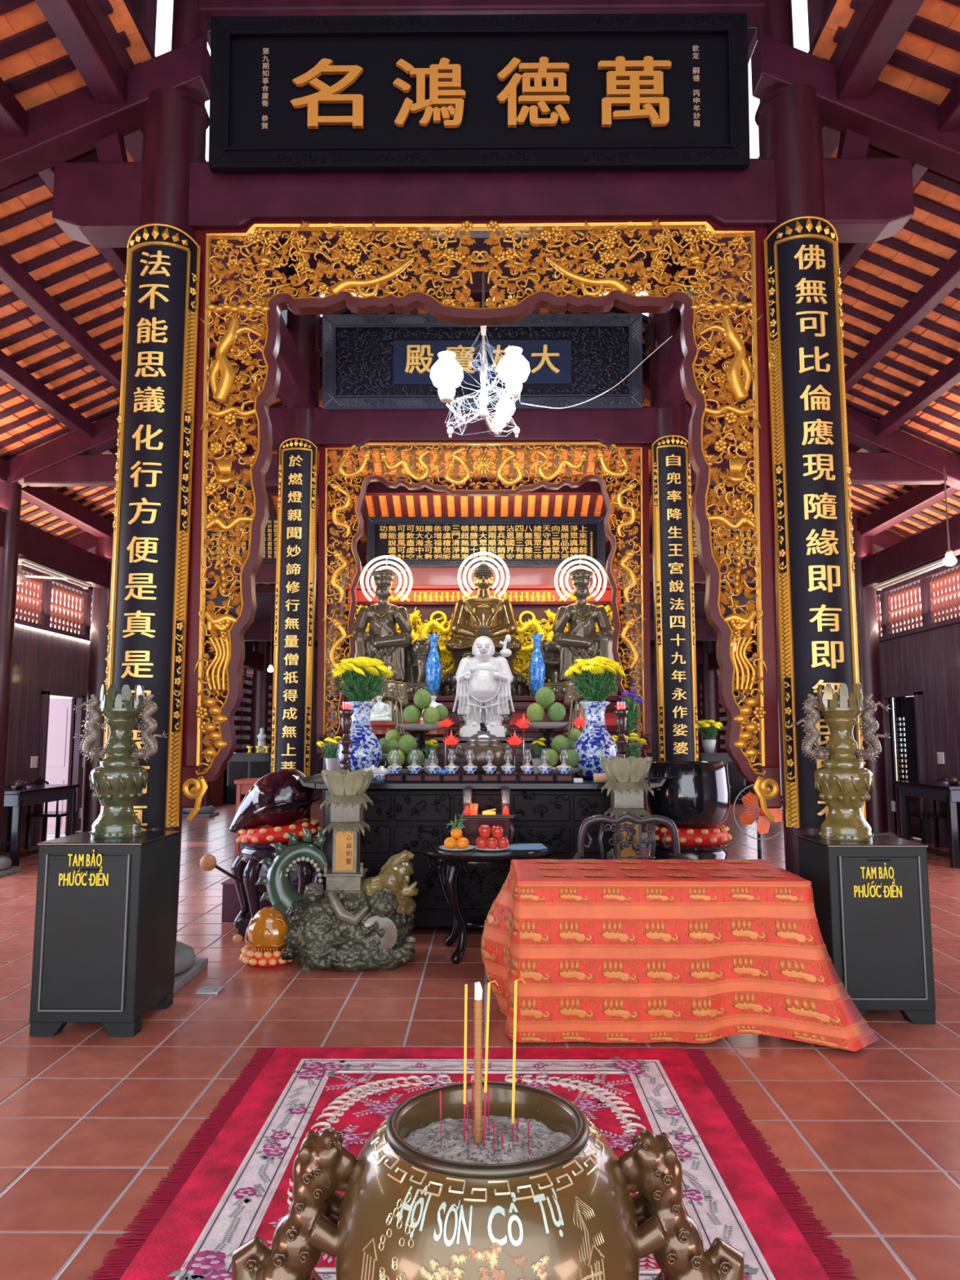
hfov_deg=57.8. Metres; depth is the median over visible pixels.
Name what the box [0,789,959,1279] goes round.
floor
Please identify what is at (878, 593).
window
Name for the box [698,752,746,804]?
base cabinet
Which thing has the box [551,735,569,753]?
pomelo
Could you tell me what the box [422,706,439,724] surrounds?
pomelo
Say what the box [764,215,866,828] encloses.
couplet board
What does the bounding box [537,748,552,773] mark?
oil lamp
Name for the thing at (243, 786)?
table
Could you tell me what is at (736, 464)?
basket
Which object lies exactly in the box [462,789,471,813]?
glass
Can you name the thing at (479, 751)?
bowl
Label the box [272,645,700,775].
wall
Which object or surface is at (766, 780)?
arch
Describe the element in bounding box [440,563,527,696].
central buddha
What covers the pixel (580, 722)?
lamp
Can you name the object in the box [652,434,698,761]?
couplet board
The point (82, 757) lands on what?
wall switch
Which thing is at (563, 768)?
oil lamp
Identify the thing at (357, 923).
stone sculpture
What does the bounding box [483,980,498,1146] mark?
incense stick
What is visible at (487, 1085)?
incense stick
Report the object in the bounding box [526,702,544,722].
pomelo
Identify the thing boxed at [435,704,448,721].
pomelo
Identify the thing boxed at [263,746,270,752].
offering
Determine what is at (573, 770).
bowl
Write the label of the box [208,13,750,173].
name plaque
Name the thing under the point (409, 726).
bowl
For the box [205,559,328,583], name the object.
beam
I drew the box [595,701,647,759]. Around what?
candlestick
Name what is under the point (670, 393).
beam
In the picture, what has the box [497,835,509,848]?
apple
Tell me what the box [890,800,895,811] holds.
wall switch
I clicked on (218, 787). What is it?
shelf
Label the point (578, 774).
dish
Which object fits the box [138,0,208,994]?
wooden column
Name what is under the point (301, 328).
wooden column
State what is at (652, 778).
wooden rod
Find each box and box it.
[29,831,181,1036]
[221,875,314,921]
[796,835,935,1024]
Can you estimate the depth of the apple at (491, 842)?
5.93 m
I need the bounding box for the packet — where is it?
[482,808,495,814]
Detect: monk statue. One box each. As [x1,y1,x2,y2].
[370,662,411,737]
[452,634,514,737]
[561,680,605,737]
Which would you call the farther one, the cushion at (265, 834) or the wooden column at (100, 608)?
the wooden column at (100, 608)
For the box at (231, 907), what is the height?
0.312 m
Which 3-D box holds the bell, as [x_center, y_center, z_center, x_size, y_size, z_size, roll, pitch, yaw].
[1.662,1.237,6.942,0.675,0.520,0.644,0,-6,0]
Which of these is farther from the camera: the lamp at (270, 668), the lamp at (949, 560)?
the lamp at (270, 668)
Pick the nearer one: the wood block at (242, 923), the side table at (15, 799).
the wood block at (242, 923)
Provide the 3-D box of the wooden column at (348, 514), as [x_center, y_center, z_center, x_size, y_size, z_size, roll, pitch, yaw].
[-2.027,0.291,12.512,0.610,5.200,0.610,0,-6,0]
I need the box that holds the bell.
[647,760,730,828]
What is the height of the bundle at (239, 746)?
0.100 m
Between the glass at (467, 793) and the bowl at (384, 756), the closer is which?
the glass at (467, 793)
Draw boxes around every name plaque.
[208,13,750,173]
[322,313,642,409]
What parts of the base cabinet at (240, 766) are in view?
door, door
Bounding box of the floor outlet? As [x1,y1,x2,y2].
[195,986,223,994]
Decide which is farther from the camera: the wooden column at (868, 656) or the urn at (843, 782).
the wooden column at (868, 656)
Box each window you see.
[14,564,49,631]
[46,575,90,640]
[87,589,93,641]
[241,646,246,679]
[245,647,253,680]
[875,590,888,642]
[881,573,928,639]
[922,558,959,630]
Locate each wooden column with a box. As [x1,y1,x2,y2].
[0,475,22,876]
[74,532,113,834]
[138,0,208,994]
[182,617,218,817]
[249,640,269,752]
[258,243,321,879]
[314,480,354,836]
[614,480,652,847]
[647,242,684,761]
[700,640,720,752]
[755,0,826,875]
[755,615,782,817]
[852,530,897,837]
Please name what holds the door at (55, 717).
in the wall at (41, 660)
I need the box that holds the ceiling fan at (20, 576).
[17,519,67,584]
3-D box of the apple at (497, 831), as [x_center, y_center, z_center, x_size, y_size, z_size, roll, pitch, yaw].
[0.120,1.322,6.010,0.088,0.093,0.088,0,-6,0]
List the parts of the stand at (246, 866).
leg, leg, leg, leg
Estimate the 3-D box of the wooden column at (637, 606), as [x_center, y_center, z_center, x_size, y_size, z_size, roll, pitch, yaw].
[2.162,0.287,12.478,0.610,5.200,0.610,0,-6,0]
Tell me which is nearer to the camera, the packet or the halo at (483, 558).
the packet
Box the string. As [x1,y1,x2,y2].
[520,336,671,408]
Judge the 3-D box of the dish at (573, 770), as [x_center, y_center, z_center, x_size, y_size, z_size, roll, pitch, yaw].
[0.670,1.096,7.218,0.356,0.120,0.356,0,-6,0]
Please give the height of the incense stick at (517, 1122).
0.066 m
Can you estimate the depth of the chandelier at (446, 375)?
7.84 m
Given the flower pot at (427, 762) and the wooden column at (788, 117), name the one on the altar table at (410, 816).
the flower pot at (427, 762)
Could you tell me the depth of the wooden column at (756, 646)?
16.68 m
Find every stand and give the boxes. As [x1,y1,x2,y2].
[231,835,322,934]
[457,812,515,844]
[651,841,728,859]
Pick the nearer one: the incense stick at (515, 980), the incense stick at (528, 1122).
the incense stick at (528, 1122)
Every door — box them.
[33,688,84,844]
[881,688,931,843]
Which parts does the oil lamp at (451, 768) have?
lid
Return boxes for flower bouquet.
[315,736,342,758]
[331,656,394,701]
[422,739,439,759]
[530,737,550,759]
[564,656,626,701]
[611,735,618,748]
[615,733,647,758]
[618,689,643,737]
[697,719,723,739]
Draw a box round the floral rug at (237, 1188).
[88,1047,860,1279]
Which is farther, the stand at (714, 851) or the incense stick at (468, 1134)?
the stand at (714, 851)
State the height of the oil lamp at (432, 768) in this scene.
0.199 m
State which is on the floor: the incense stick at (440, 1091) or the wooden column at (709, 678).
the wooden column at (709, 678)
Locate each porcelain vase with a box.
[336,701,382,770]
[425,634,441,696]
[528,634,545,696]
[573,701,618,779]
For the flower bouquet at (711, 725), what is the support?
in the flower pot at (708, 745)
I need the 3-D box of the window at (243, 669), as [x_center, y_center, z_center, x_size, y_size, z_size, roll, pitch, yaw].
[-6.189,0.530,22.130,0.120,0.830,1.360,0,-6,0]
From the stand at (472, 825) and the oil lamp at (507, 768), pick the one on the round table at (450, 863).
the stand at (472, 825)
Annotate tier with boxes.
[317,737,648,775]
[328,695,639,737]
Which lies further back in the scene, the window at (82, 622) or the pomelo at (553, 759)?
the window at (82, 622)
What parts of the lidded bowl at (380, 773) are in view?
lid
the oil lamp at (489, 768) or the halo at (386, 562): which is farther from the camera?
the halo at (386, 562)
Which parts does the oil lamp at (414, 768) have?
lid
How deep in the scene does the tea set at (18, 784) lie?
10.57 m
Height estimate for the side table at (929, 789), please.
0.932 m
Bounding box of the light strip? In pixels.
[14,623,89,643]
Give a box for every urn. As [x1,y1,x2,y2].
[72,684,168,838]
[231,1080,744,1279]
[791,683,890,841]
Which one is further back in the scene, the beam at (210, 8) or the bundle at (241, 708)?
the bundle at (241, 708)
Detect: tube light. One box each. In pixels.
[17,558,91,588]
[873,557,944,590]
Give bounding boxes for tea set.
[9,779,31,789]
[942,775,959,785]
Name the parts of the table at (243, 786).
leg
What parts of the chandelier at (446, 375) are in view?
lamp shade, arm, stem, arm, arm, lamp shade, arm, lamp shade, lamp shade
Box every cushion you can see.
[235,817,322,844]
[239,944,293,967]
[648,823,732,846]
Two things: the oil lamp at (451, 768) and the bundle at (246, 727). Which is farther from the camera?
the bundle at (246, 727)
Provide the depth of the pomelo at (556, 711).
7.66 m
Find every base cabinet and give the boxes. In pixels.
[226,752,271,804]
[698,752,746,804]
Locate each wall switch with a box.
[30,755,38,768]
[78,807,81,817]
[81,756,84,767]
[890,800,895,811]
[937,751,944,764]
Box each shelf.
[209,673,273,803]
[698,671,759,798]
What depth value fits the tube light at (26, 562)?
10.94 m
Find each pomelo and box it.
[378,737,386,753]
[385,728,400,742]
[385,738,398,752]
[386,748,405,765]
[397,733,417,754]
[403,704,420,723]
[406,749,424,766]
[413,688,431,709]
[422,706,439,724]
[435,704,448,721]
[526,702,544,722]
[534,686,555,707]
[546,748,559,766]
[547,702,565,721]
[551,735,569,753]
[565,749,578,768]
[567,728,581,742]
[567,737,575,749]
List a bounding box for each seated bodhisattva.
[348,569,441,696]
[523,569,616,696]
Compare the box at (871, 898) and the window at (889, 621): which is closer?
the box at (871, 898)
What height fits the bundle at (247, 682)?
0.100 m
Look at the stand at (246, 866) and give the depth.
6.59 m
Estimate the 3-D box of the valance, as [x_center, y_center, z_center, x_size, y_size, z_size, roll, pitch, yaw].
[0.061,-0.616,12.415,3.900,0.324,0.100,0,-6,0]
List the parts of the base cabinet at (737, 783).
door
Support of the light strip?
attached to the wall at (41, 660)
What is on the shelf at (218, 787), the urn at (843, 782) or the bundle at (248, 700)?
the bundle at (248, 700)
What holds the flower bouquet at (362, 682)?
in the porcelain vase at (361, 756)
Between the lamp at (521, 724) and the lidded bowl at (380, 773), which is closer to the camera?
the lidded bowl at (380, 773)
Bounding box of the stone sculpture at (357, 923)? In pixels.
[255,768,418,971]
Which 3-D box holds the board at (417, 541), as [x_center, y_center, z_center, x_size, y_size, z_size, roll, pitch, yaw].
[0.084,-1.410,12.517,3.421,0.730,0.103,0,-6,0]
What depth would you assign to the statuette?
20.24 m
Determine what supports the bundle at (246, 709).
on the shelf at (218, 787)
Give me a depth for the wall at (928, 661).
12.28 m
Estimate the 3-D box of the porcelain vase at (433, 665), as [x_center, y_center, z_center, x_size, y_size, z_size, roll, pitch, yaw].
[-0.588,0.339,11.036,0.210,0.811,0.210,0,-6,0]
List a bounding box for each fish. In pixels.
[228,768,318,832]
[244,906,288,951]
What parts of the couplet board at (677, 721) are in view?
fretwork panel, fretwork panel, fretwork panel, fretwork panel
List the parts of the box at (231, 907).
lid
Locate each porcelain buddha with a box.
[369,691,395,737]
[417,691,448,737]
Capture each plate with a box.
[439,844,475,851]
[472,845,511,851]
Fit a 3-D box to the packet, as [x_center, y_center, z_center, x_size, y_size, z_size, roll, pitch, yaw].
[0.066,1.251,6.340,0.101,0.046,0.060,0,-6,0]
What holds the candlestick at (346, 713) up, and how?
on the altar table at (410, 816)
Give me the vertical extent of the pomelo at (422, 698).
0.177 m
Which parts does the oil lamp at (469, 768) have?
lid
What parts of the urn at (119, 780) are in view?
dragon handle, dragon handle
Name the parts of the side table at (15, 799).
leg, leg, leg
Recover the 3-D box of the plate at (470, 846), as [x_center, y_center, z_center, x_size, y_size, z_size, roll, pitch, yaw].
[-0.157,1.438,6.009,0.256,0.022,0.256,0,-6,0]
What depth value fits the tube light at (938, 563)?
11.10 m
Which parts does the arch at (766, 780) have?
bamboo stem, bamboo stem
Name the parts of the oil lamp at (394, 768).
lid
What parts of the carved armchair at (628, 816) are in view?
armrest, armrest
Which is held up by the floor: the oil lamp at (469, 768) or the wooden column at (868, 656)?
the wooden column at (868, 656)
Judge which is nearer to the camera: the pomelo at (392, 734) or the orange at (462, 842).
the orange at (462, 842)
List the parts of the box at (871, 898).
panel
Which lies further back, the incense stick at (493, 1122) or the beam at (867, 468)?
the beam at (867, 468)
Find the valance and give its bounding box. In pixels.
[346,585,621,608]
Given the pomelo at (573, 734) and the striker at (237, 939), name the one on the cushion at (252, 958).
the striker at (237, 939)
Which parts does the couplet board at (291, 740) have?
fretwork panel, fretwork panel, fretwork panel, fretwork panel, fretwork panel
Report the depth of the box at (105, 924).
4.43 m
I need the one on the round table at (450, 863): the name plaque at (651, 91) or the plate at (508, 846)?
the plate at (508, 846)
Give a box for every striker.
[200,853,263,896]
[232,934,248,943]
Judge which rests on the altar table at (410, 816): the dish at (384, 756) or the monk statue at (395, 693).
the dish at (384, 756)
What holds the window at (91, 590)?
in the wall at (41, 660)
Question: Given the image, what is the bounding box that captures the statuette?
[256,727,266,752]
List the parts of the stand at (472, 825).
leg, leg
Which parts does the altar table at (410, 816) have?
leg, panel, panel, panel, panel, panel, panel, panel, panel, panel, panel, panel, panel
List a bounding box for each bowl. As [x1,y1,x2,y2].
[364,764,378,779]
[373,765,391,781]
[381,754,387,760]
[397,724,445,730]
[462,742,504,774]
[524,722,568,728]
[547,767,582,773]
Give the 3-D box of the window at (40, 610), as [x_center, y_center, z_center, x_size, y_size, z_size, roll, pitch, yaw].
[-6.273,-0.605,11.968,0.120,0.830,1.110,0,-6,0]
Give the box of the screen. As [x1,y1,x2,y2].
[353,600,614,687]
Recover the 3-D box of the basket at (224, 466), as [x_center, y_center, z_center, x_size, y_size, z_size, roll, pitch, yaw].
[-1.662,-1.099,5.671,0.139,0.166,0.040,0,-6,0]
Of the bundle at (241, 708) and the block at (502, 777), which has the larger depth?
the bundle at (241, 708)
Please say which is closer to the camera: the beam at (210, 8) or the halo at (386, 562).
the beam at (210, 8)
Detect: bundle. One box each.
[237,744,244,748]
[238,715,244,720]
[238,725,244,729]
[238,734,244,738]
[239,706,244,711]
[244,698,250,702]
[244,707,250,711]
[244,716,250,720]
[244,725,250,729]
[245,680,251,684]
[245,688,251,693]
[721,716,727,720]
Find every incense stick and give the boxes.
[439,1090,441,1146]
[463,983,467,1142]
[466,1081,469,1133]
[467,1133,469,1157]
[471,1080,473,1138]
[473,981,482,1146]
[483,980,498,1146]
[487,1084,489,1135]
[493,1121,494,1151]
[496,1134,498,1147]
[500,1130,502,1146]
[511,977,525,1139]
[511,1130,514,1149]
[515,1116,519,1142]
[527,1121,529,1152]
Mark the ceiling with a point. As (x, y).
(77, 77)
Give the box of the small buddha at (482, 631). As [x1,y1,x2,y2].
[454,625,512,696]
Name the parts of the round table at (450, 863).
leg, leg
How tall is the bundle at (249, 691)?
0.100 m
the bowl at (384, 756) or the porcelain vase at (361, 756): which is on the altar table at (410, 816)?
the porcelain vase at (361, 756)
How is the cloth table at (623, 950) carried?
on the floor
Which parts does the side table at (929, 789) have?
leg, leg, leg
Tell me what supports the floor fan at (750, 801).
on the floor
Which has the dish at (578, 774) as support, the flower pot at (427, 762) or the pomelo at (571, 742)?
the pomelo at (571, 742)
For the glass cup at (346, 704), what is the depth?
6.85 m
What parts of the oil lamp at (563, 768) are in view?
lid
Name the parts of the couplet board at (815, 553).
fretwork panel, fretwork panel, fretwork panel, fretwork panel, fretwork panel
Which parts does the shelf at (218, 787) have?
panel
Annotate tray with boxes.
[457,812,515,817]
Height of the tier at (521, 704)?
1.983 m
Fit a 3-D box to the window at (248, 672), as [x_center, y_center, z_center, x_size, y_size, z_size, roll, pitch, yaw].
[-6.178,0.683,23.496,0.120,0.830,1.410,0,-6,0]
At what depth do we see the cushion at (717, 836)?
6.66 m
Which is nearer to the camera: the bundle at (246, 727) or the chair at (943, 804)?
the chair at (943, 804)
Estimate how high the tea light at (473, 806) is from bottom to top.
0.079 m
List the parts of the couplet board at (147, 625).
fretwork panel, fretwork panel, fretwork panel, fretwork panel, fretwork panel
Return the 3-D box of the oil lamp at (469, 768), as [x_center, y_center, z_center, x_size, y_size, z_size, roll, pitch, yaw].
[-0.076,0.953,6.857,0.124,0.199,0.124,0,-6,0]
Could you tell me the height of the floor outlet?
0.016 m
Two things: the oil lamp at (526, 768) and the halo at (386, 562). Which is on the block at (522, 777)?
the oil lamp at (526, 768)
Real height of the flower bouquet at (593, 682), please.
0.447 m
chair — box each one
[24,777,76,849]
[906,777,947,847]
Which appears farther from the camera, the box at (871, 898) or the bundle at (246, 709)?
the bundle at (246, 709)
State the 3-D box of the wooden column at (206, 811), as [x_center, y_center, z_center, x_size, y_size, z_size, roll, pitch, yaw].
[-5.401,1.434,16.890,0.630,3.900,0.630,0,-6,0]
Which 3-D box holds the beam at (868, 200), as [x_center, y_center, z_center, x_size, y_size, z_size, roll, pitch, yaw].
[0.011,-2.998,5.970,5.790,0.470,0.260,0,-6,0]
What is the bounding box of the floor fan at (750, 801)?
[733,784,783,858]
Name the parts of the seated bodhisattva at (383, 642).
crown, lotus panel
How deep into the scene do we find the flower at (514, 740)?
7.82 m
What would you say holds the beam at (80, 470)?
attached to the wooden column at (301, 328)
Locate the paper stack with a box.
[573,777,582,782]
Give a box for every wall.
[0,586,273,852]
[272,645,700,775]
[352,613,617,696]
[698,554,959,850]
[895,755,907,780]
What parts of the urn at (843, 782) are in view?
dragon handle, dragon handle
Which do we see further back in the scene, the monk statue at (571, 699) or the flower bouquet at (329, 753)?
the monk statue at (571, 699)
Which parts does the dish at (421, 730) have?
stem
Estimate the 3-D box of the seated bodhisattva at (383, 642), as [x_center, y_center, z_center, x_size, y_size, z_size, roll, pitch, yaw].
[-1.100,-0.057,11.457,1.192,1.691,0.785,0,-6,0]
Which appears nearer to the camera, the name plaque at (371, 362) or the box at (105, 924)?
the box at (105, 924)
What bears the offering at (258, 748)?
on the base cabinet at (240, 766)
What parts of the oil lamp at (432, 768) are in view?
lid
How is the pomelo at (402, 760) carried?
on the dish at (404, 770)
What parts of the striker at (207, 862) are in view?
handle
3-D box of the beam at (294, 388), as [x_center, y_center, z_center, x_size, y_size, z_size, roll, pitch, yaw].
[-2.077,-3.044,8.055,0.240,0.420,4.300,0,-6,0]
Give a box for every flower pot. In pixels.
[324,758,340,771]
[422,758,438,773]
[531,758,542,773]
[702,739,716,752]
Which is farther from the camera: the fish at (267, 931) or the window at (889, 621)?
the window at (889, 621)
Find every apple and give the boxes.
[475,836,487,848]
[478,823,491,837]
[485,835,497,848]
[491,825,503,838]
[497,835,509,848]
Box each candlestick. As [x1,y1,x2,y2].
[320,701,371,772]
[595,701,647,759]
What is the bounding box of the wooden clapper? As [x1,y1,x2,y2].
[593,773,609,782]
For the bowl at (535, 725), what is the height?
0.055 m
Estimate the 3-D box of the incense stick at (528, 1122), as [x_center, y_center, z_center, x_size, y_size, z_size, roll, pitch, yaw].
[0.100,1.028,1.786,0.004,0.073,0.004,0,-6,0]
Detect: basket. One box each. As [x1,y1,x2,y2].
[214,458,235,484]
[725,457,746,483]
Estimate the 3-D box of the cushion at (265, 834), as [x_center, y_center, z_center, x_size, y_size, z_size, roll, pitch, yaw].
[-1.582,1.518,6.887,0.661,0.194,0.664,1,-6,-11]
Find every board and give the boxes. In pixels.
[100,222,200,831]
[205,516,277,562]
[271,437,316,776]
[366,516,605,567]
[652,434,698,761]
[692,515,755,561]
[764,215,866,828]
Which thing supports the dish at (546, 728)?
on the altar table at (410, 816)
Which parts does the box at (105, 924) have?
panel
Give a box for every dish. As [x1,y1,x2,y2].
[381,754,390,768]
[386,764,425,773]
[397,724,445,773]
[524,722,568,773]
[547,764,582,777]
[559,754,582,777]
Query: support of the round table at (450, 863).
on the floor
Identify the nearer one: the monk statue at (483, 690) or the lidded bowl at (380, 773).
the lidded bowl at (380, 773)
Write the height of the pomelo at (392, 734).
0.147 m
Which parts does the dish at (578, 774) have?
stem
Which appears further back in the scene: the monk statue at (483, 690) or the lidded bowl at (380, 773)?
the monk statue at (483, 690)
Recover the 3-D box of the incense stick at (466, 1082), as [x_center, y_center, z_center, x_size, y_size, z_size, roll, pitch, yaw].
[-0.026,0.993,1.811,0.012,0.146,0.004,0,-6,0]
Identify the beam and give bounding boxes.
[23,453,279,486]
[52,157,914,247]
[199,0,765,31]
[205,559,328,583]
[210,247,310,408]
[250,405,717,451]
[349,565,619,590]
[649,558,755,582]
[656,156,759,408]
[690,452,946,484]
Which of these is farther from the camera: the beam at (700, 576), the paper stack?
the beam at (700, 576)
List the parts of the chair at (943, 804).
armrest, leg, leg, armrest, seat, leg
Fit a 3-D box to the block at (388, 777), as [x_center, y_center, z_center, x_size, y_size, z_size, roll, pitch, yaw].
[-0.669,1.085,6.846,0.144,0.060,0.123,0,-6,0]
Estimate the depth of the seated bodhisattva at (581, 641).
11.22 m
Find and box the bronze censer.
[454,722,512,774]
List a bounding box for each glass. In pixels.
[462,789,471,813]
[501,789,510,813]
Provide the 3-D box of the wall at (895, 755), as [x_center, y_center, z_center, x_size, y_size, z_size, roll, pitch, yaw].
[12.388,2.365,11.708,0.200,1.000,40.000,0,-6,0]
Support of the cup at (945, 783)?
on the tea set at (953, 780)
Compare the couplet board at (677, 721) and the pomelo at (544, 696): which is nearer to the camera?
the pomelo at (544, 696)
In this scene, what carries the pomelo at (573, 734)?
on the pomelo at (571, 742)
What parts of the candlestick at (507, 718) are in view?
globe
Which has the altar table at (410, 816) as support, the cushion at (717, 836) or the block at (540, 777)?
the block at (540, 777)
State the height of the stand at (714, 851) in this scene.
0.668 m
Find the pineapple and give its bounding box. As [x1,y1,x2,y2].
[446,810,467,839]
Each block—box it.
[238,919,249,937]
[385,773,404,782]
[404,773,423,782]
[422,773,442,782]
[442,773,461,782]
[461,773,479,782]
[480,773,498,782]
[498,773,517,782]
[518,773,537,782]
[536,773,554,782]
[554,773,573,782]
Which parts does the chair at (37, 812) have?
leg, leg, seat, armrest, leg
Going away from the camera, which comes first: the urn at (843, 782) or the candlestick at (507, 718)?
the urn at (843, 782)
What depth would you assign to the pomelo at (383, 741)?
7.65 m
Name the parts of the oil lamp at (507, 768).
lid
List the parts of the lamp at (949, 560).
globe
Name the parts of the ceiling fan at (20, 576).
motor, blade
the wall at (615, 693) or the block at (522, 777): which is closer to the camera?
the block at (522, 777)
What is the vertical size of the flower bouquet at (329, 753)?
0.255 m
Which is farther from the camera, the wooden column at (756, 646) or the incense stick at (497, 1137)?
the wooden column at (756, 646)
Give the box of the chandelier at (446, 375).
[430,271,530,438]
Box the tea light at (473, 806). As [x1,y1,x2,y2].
[470,803,478,814]
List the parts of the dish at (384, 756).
stem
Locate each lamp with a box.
[266,594,273,672]
[387,747,402,773]
[406,747,422,773]
[425,747,439,773]
[436,717,453,768]
[443,730,459,773]
[444,747,459,773]
[462,748,477,773]
[482,748,497,773]
[500,748,515,773]
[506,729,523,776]
[515,712,530,773]
[520,748,534,773]
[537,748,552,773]
[555,748,571,773]
[572,713,584,772]
[942,466,956,566]
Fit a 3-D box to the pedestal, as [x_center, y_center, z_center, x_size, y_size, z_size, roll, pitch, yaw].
[1.072,1.539,6.308,0.591,1.374,0.595,2,-7,-19]
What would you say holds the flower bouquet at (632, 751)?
in the flower pot
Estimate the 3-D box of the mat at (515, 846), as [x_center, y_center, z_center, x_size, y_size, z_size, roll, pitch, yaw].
[0.289,1.466,6.183,0.340,0.006,0.260,1,-6,-5]
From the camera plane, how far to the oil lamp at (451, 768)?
6.83 m
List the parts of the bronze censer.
handle, lid, lion knob, leg, handle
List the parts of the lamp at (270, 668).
globe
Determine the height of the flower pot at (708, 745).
0.300 m
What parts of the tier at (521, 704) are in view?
panel, panel, panel, panel, panel, panel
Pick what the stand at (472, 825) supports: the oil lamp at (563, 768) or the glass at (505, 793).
the glass at (505, 793)
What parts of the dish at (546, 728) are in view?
stem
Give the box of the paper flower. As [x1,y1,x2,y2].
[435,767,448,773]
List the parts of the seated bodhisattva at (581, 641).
lotus panel, crown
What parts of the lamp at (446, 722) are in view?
stem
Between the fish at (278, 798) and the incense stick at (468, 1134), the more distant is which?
the fish at (278, 798)
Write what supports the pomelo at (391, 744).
on the dish at (384, 756)
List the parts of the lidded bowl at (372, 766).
lid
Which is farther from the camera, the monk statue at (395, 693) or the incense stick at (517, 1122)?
the monk statue at (395, 693)
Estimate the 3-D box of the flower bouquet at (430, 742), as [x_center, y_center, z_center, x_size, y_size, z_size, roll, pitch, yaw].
[-0.437,0.995,7.690,0.171,0.229,0.190,0,-6,0]
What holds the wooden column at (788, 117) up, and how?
on the floor
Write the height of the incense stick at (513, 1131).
0.060 m
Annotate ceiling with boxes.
[0,0,959,671]
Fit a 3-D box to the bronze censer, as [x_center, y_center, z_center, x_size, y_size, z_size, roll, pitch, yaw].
[0.030,0.927,7.242,0.361,0.483,0.356,6,-9,-43]
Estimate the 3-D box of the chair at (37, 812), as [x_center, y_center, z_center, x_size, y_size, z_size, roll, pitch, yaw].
[-5.882,2.369,11.960,0.460,0.947,0.500,0,-6,0]
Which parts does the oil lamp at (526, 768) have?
lid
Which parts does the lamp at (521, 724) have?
stem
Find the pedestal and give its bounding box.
[600,755,653,859]
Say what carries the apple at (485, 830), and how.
on the apple at (480, 842)
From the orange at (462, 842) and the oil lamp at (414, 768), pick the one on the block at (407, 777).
the oil lamp at (414, 768)
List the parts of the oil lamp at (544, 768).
lid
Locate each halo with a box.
[360,555,412,601]
[457,551,509,597]
[554,555,606,600]
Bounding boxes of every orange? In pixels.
[444,835,456,848]
[456,835,469,848]
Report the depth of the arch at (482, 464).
9.82 m
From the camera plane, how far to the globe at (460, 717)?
9.52 m
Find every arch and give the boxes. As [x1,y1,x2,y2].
[180,218,781,822]
[315,440,651,759]
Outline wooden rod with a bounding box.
[644,776,677,779]
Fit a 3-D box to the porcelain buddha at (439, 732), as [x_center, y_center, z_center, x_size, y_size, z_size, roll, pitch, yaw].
[-0.481,0.766,8.975,0.340,0.470,0.340,0,-6,0]
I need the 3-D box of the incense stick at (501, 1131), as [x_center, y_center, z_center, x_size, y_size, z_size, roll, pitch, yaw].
[0.045,1.034,1.776,0.005,0.060,0.004,0,-6,0]
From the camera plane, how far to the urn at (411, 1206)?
1.70 m
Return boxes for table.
[0,784,79,866]
[234,777,260,858]
[297,773,666,927]
[420,840,555,964]
[480,858,879,1051]
[893,780,959,868]
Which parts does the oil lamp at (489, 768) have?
lid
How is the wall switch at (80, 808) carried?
attached to the wall at (41, 660)
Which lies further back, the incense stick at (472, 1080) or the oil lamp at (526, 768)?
the oil lamp at (526, 768)
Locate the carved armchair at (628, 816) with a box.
[572,810,693,859]
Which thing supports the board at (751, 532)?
attached to the beam at (700, 576)
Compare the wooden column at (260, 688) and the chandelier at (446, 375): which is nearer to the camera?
the chandelier at (446, 375)
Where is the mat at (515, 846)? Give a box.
[508,843,547,848]
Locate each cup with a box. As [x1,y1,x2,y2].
[342,701,351,709]
[616,701,625,709]
[942,781,948,785]
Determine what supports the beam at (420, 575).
attached to the wall at (615, 693)
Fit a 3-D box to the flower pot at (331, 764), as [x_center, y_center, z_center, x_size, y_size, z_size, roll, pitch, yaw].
[-1.331,1.150,7.882,0.150,0.160,0.148,0,-6,0]
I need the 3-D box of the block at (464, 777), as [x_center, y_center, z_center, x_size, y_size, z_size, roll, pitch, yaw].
[-0.076,1.084,6.841,0.144,0.060,0.123,0,-6,0]
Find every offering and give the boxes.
[246,746,253,752]
[255,746,261,752]
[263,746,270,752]
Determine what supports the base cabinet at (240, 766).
on the floor
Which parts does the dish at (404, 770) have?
stem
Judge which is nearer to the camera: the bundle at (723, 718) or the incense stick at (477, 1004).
the incense stick at (477, 1004)
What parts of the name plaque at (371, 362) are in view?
name panel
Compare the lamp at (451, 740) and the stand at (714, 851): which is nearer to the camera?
the stand at (714, 851)
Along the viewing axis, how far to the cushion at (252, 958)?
5.69 m

